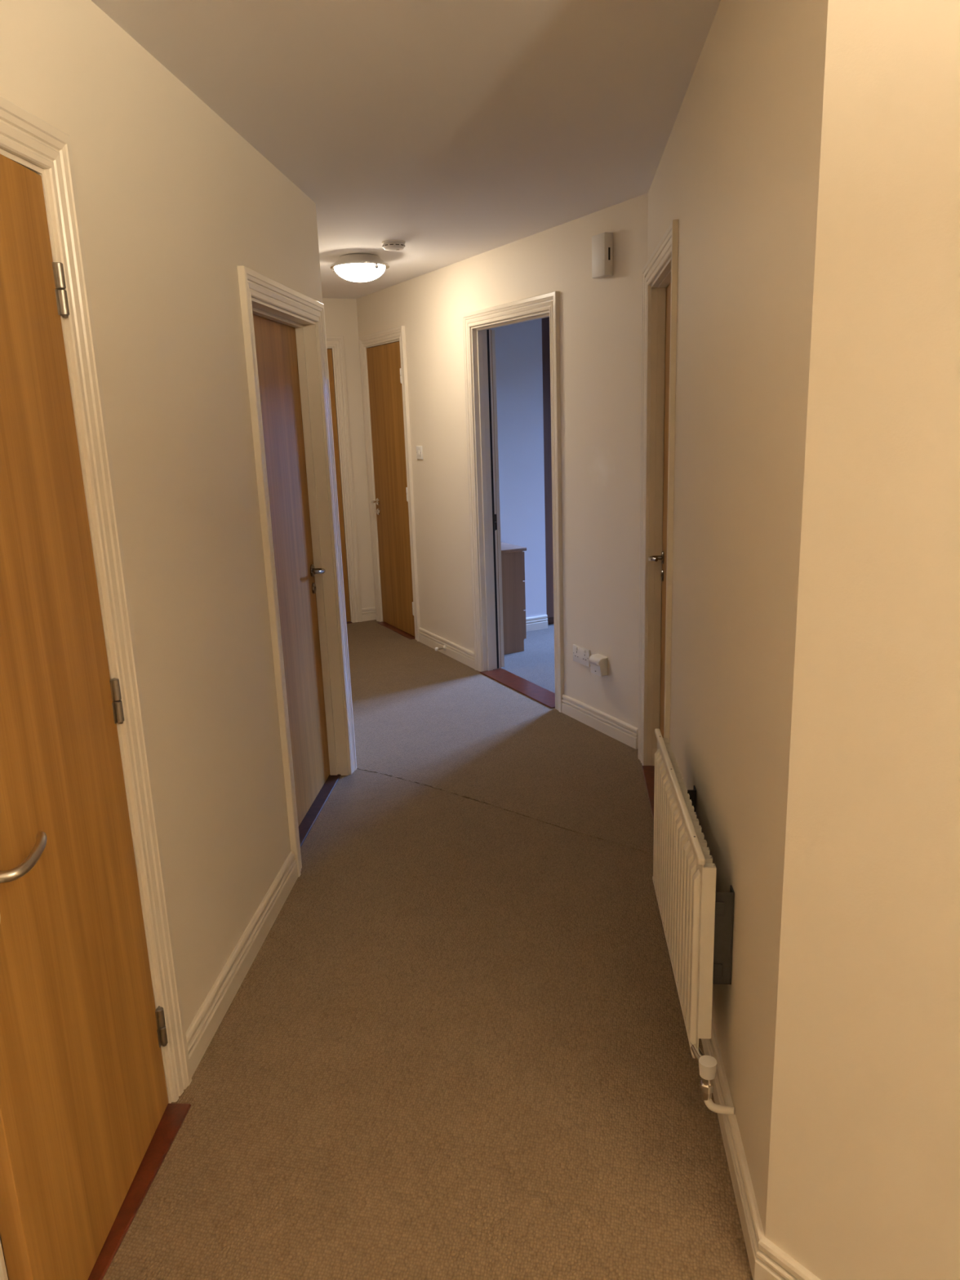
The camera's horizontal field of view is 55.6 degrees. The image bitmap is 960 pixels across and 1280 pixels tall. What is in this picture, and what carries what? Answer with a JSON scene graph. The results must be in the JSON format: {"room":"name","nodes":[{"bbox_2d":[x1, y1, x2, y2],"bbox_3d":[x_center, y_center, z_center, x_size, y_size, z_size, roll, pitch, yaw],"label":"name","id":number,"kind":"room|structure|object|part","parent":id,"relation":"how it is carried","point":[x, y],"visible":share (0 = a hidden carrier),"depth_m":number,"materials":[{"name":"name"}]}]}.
{"room":"apartment hallway","nodes":[
{"label":"apartment hallway","id":0,"kind":"room"},
{"bbox_2d":[0,0,322,1032],"bbox_3d":[-0.868,0.109,1.207,0.121,2.401,5.600,-1,14,4],"label":"wall","id":1,"kind":"structure","parent":0,"point":[172,199],"depth_m":2.27,"materials":[{"name":"beige paint"}]},
{"bbox_2d":[0,95,191,1279],"bbox_3d":[-0.789,0.159,1.580,0.218,2.076,0.776,-1,14,4],"label":"door","id":2,"kind":"structure","parent":1,"relation":"in","point":[95,1060],"depth_m":1.66,"materials":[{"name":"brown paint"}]},
{"bbox_3d":[-0.711,0.340,1.421,0.054,0.027,0.135,2,15,16],"label":"lever","id":3,"kind":"part","parent":2,"relation":"part of","materials":[{"name":"silver metal"}]},
{"bbox_2d":[186,850,297,1076],"bbox_3d":[-0.675,0.895,2.670,0.018,0.099,0.990,-1,14,4],"label":"baseboard","id":4,"kind":"structure","parent":1,"relation":"attached to","point":[199,1034],"depth_m":2.55,"materials":[{"name":"beige paint"}]},
{"bbox_2d":[237,265,356,876],"bbox_3d":[-0.696,-0.256,3.408,0.142,1.992,0.995,-1,14,4],"label":"door","id":5,"kind":"structure","parent":1,"relation":"in","point":[284,328],"depth_m":3.59,"materials":[{"name":"beige paint"}]},
{"bbox_3d":[-0.658,-0.282,3.729,0.054,0.027,0.135,-5,14,-11],"label":"lever","id":6,"kind":"part","parent":5,"relation":"part of","materials":[{"name":"silver metal"}]},
{"bbox_2d":[322,297,375,608],"bbox_3d":[-1.413,-1.227,6.660,1.400,2.401,0.120,-9,16,-26],"label":"wall","id":7,"kind":"structure","parent":0,"point":[340,314],"depth_m":6.78,"materials":[{"name":"beige paint"}]},
{"bbox_2d":[325,335,362,623],"bbox_3d":[-1.390,-1.113,6.686,0.921,2.122,0.142,-9,16,-26],"label":"door","id":8,"kind":"structure","parent":7,"relation":"in","point":[335,344],"depth_m":6.80,"materials":[{"name":"beige paint"}]},
{"bbox_2d":[361,606,376,621],"bbox_3d":[-0.866,-0.202,7.108,0.123,0.099,0.017,-9,16,-26],"label":"baseboard","id":9,"kind":"structure","parent":7,"relation":"attached to","point":[368,614],"depth_m":7.10,"materials":[{"name":"beige paint"}]},
{"bbox_2d":[0,619,752,1279],"bbox_3d":[0.604,0.611,4.084,8.800,0.120,11.500,-1,14,6],"label":"floor","id":10,"kind":"structure","parent":0,"point":[456,1046],"depth_m":2.29,"materials":[{"name":"brown carpet"}]},
{"bbox_2d":[501,542,526,654],"bbox_3d":[0.095,-0.294,6.117,0.272,0.690,0.492,-9,16,-26],"label":"dresser","id":11,"kind":"object","parent":10,"relation":"on","point":[513,557],"visible":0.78,"depth_m":5.93,"materials":[{"name":"brown wood"}]},
{"bbox_3d":[0.188,0.039,5.989,0.223,0.100,0.018,-9,16,-26],"label":"panel","id":12,"kind":"part","parent":11,"relation":"part of","materials":[{"name":"brown wood"}]},
{"bbox_3d":[0.177,-0.525,6.115,0.018,0.190,0.464,-9,16,-26],"label":"drawer","id":13,"kind":"part","parent":11,"relation":"part of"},
{"bbox_3d":[0.183,-0.336,6.162,0.018,0.190,0.464,-9,16,-26],"label":"drawer","id":14,"kind":"part","parent":11,"relation":"part of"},
{"bbox_3d":[0.190,-0.147,6.209,0.018,0.190,0.464,-9,16,-26],"label":"drawer","id":15,"kind":"part","parent":11,"relation":"part of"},
{"bbox_2d":[542,316,554,624],"bbox_3d":[0.752,-1.314,6.893,0.980,2.250,0.611,-9,16,-26],"label":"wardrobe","id":16,"kind":"object","parent":10,"relation":"on","point":[545,322],"visible":0.02,"depth_m":6.45,"materials":[{"name":"brown wood"}]},
{"bbox_2d":[91,0,720,298],"bbox_3d":[0.579,-1.650,2.895,6.370,0.100,10.300,-1,14,6],"label":"ceiling","id":17,"kind":"structure","parent":0,"point":[453,131],"depth_m":2.48,"materials":[{"name":"white paint"}]},
{"bbox_2d":[329,253,389,282],"bbox_3d":[-0.640,-1.980,4.864,0.314,0.126,0.314,-1,14,6],"label":"ceiling lamp","id":18,"kind":"object","parent":17,"relation":"attached to","point":[357,267],"visible":1,"depth_m":4.77,"materials":[{"name":"white glass"}]},
{"bbox_2d":[381,240,404,251],"bbox_3d":[-0.425,-1.938,4.486,0.116,0.040,0.116,-1,14,6],"label":"smoke detector","id":19,"kind":"object","parent":17,"relation":"attached to","point":[388,245],"visible":1,"depth_m":4.45,"materials":[{"name":"white plastic"}]},
{"bbox_3d":[-0.426,-1.953,4.482,0.116,0.010,0.116,-1,14,6],"label":"mounting plate","id":20,"kind":"part","parent":19,"relation":"part of","materials":[{"name":"white plastic"}]},
{"bbox_2d":[355,192,648,728],"bbox_3d":[-0.017,-0.970,5.429,0.120,2.401,3.599,-9,16,-26],"label":"wall","id":21,"kind":"structure","parent":0,"point":[600,320],"depth_m":4.40,"materials":[{"name":"beige paint"}]},
{"bbox_2d":[358,325,420,641],"bbox_3d":[-0.614,-1.095,6.518,0.184,2.114,0.807,-9,16,-26],"label":"door","id":22,"kind":"structure","parent":21,"relation":"in","point":[383,356],"depth_m":6.49,"materials":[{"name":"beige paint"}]},
{"bbox_3d":[-0.772,-1.016,6.699,0.054,0.027,0.135,-5,14,-11],"label":"lever","id":23,"kind":"part","parent":22,"relation":"part of","materials":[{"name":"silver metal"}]},
{"bbox_2d":[416,445,422,459],"bbox_3d":[-0.399,-1.227,5.963,0.014,0.086,0.086,-9,16,-26],"label":"light switch","id":24,"kind":"object","parent":21,"relation":"attached to","point":[419,448],"visible":1,"depth_m":5.95,"materials":[{"name":"white plastic"}]},
{"bbox_2d":[434,644,446,650],"bbox_3d":[-0.263,0.057,5.997,0.073,0.040,0.040,-9,16,-26],"label":"door stop","id":25,"kind":"object","parent":21,"relation":"attached to","point":[443,647],"visible":1,"depth_m":5.99,"materials":[{"name":"white plastic"}]},
{"bbox_2d":[417,626,474,668],"bbox_3d":[-0.225,0.047,6.017,0.018,0.099,0.870,-9,16,-26],"label":"baseboard","id":26,"kind":"structure","parent":21,"relation":"attached to","point":[454,651],"depth_m":5.97,"materials":[{"name":"beige paint"}]},
{"bbox_2d":[461,291,564,712],"bbox_3d":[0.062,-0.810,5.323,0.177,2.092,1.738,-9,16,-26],"label":"door","id":27,"kind":"structure","parent":21,"relation":"in","point":[478,339],"depth_m":5.23,"materials":[{"name":"beige paint"}]},
{"bbox_2d":[573,644,590,666],"bbox_3d":[0.506,0.077,4.558,0.013,0.086,0.146,-9,16,-26],"label":"double socket","id":28,"kind":"object","parent":21,"relation":"attached to","point":[581,655],"visible":0.98,"depth_m":4.55,"materials":[{"name":"white plastic"}]},
{"bbox_2d":[588,653,607,676],"bbox_3d":[0.571,0.121,4.399,0.052,0.091,0.087,-9,16,-26],"label":"plug adapter","id":29,"kind":"object","parent":28,"relation":"attached to","point":[598,663],"visible":1,"depth_m":4.37,"materials":[{"name":"white plastic"}]},
{"bbox_2d":[561,693,638,749],"bbox_3d":[0.582,0.395,4.502,0.018,0.099,0.640,-9,16,-26],"label":"baseboard","id":30,"kind":"structure","parent":21,"relation":"attached to","point":[614,727],"depth_m":4.46,"materials":[{"name":"beige paint"}]},
{"bbox_2d":[591,231,613,279],"bbox_3d":[0.528,-1.655,3.926,0.045,0.172,0.100,-9,16,-26],"label":"door chime","id":31,"kind":"object","parent":21,"relation":"attached to","point":[602,243],"visible":1,"depth_m":3.90,"materials":[{"name":"white plastic"}]},
{"bbox_2d":[490,318,546,617],"bbox_3d":[-0.071,-1.237,6.510,0.810,2.401,0.700,-9,16,-26],"label":"wall","id":32,"kind":"structure","parent":0,"point":[518,346],"depth_m":6.28,"materials":[{"name":"paint"}]},
{"bbox_2d":[525,614,547,631],"bbox_3d":[0.132,-0.078,6.470,0.810,0.099,0.018,-9,16,-26],"label":"baseboard","id":33,"kind":"structure","parent":32,"relation":"attached to","point":[540,622],"depth_m":6.60,"materials":[{"name":"beige paint"}]},
{"bbox_2d":[647,0,828,1234],"bbox_3d":[0.656,-0.313,2.691,0.120,2.401,2.760,-1,14,6],"label":"wall","id":34,"kind":"structure","parent":0,"point":[738,170],"depth_m":1.74,"materials":[{"name":"beige paint"}]},
{"bbox_2d":[638,219,678,821],"bbox_3d":[0.712,-0.352,3.410,0.148,2.082,0.985,-1,14,6],"label":"door","id":35,"kind":"structure","parent":34,"relation":"in","point":[660,273],"depth_m":3.67,"materials":[{"name":"beige paint"}]},
{"bbox_3d":[0.704,-0.329,3.688,0.054,0.027,0.135,3,15,21],"label":"lever","id":36,"kind":"part","parent":35,"relation":"part of","materials":[{"name":"silver metal"}]},
{"bbox_2d":[652,728,734,1115],"bbox_3d":[0.521,0.627,2.261,0.092,0.557,0.866,-1,14,4],"label":"radiator","id":37,"kind":"object","parent":34,"relation":"attached to","point":[698,920],"visible":1,"depth_m":1.99,"materials":[{"name":"white metal"}]},
{"bbox_3d":[0.493,0.805,2.346,0.013,0.014,0.782,-1,14,4],"label":"rail","id":38,"kind":"part","parent":37,"relation":"part of","materials":[{"name":"white metal"}]},
{"bbox_3d":[0.484,0.580,2.291,0.015,0.469,0.790,-1,14,5],"label":"panel","id":39,"kind":"part","parent":37,"relation":"part of","materials":[{"name":"white metal"}]},
{"bbox_3d":[0.480,0.357,2.235,0.015,0.016,0.790,-1,14,4],"label":"rail","id":40,"kind":"part","parent":37,"relation":"part of","materials":[{"name":"white metal"}]},
{"bbox_3d":[0.474,0.659,1.905,0.028,0.403,0.003,-1,14,5],"label":"panel","id":41,"kind":"part","parent":37,"relation":"part of","materials":[{"name":"white metal"}]},
{"bbox_2d":[701,1017,764,1279],"bbox_3d":[0.573,0.917,2.402,0.017,0.099,1.604,-1,14,6],"label":"baseboard","id":42,"kind":"structure","parent":34,"relation":"attached to","point":[746,1202],"depth_m":1.82,"materials":[{"name":"beige paint"}]},
{"bbox_2d":[764,0,959,1279],"bbox_3d":[1.069,0.158,0.736,0.120,2.401,1.750,-13,18,-37],"label":"wall","id":43,"kind":"structure","parent":0,"point":[864,1170],"depth_m":1.27,"materials":[{"name":"beige paint"}]},
{"bbox_2d":[754,1237,820,1279],"bbox_3d":[1.052,1.257,0.968,0.017,0.099,1.757,-13,18,-37],"label":"baseboard","id":44,"kind":"structure","parent":43,"relation":"attached to","point":[773,1263],"depth_m":1.60,"materials":[{"name":"beige paint"}]}
]}

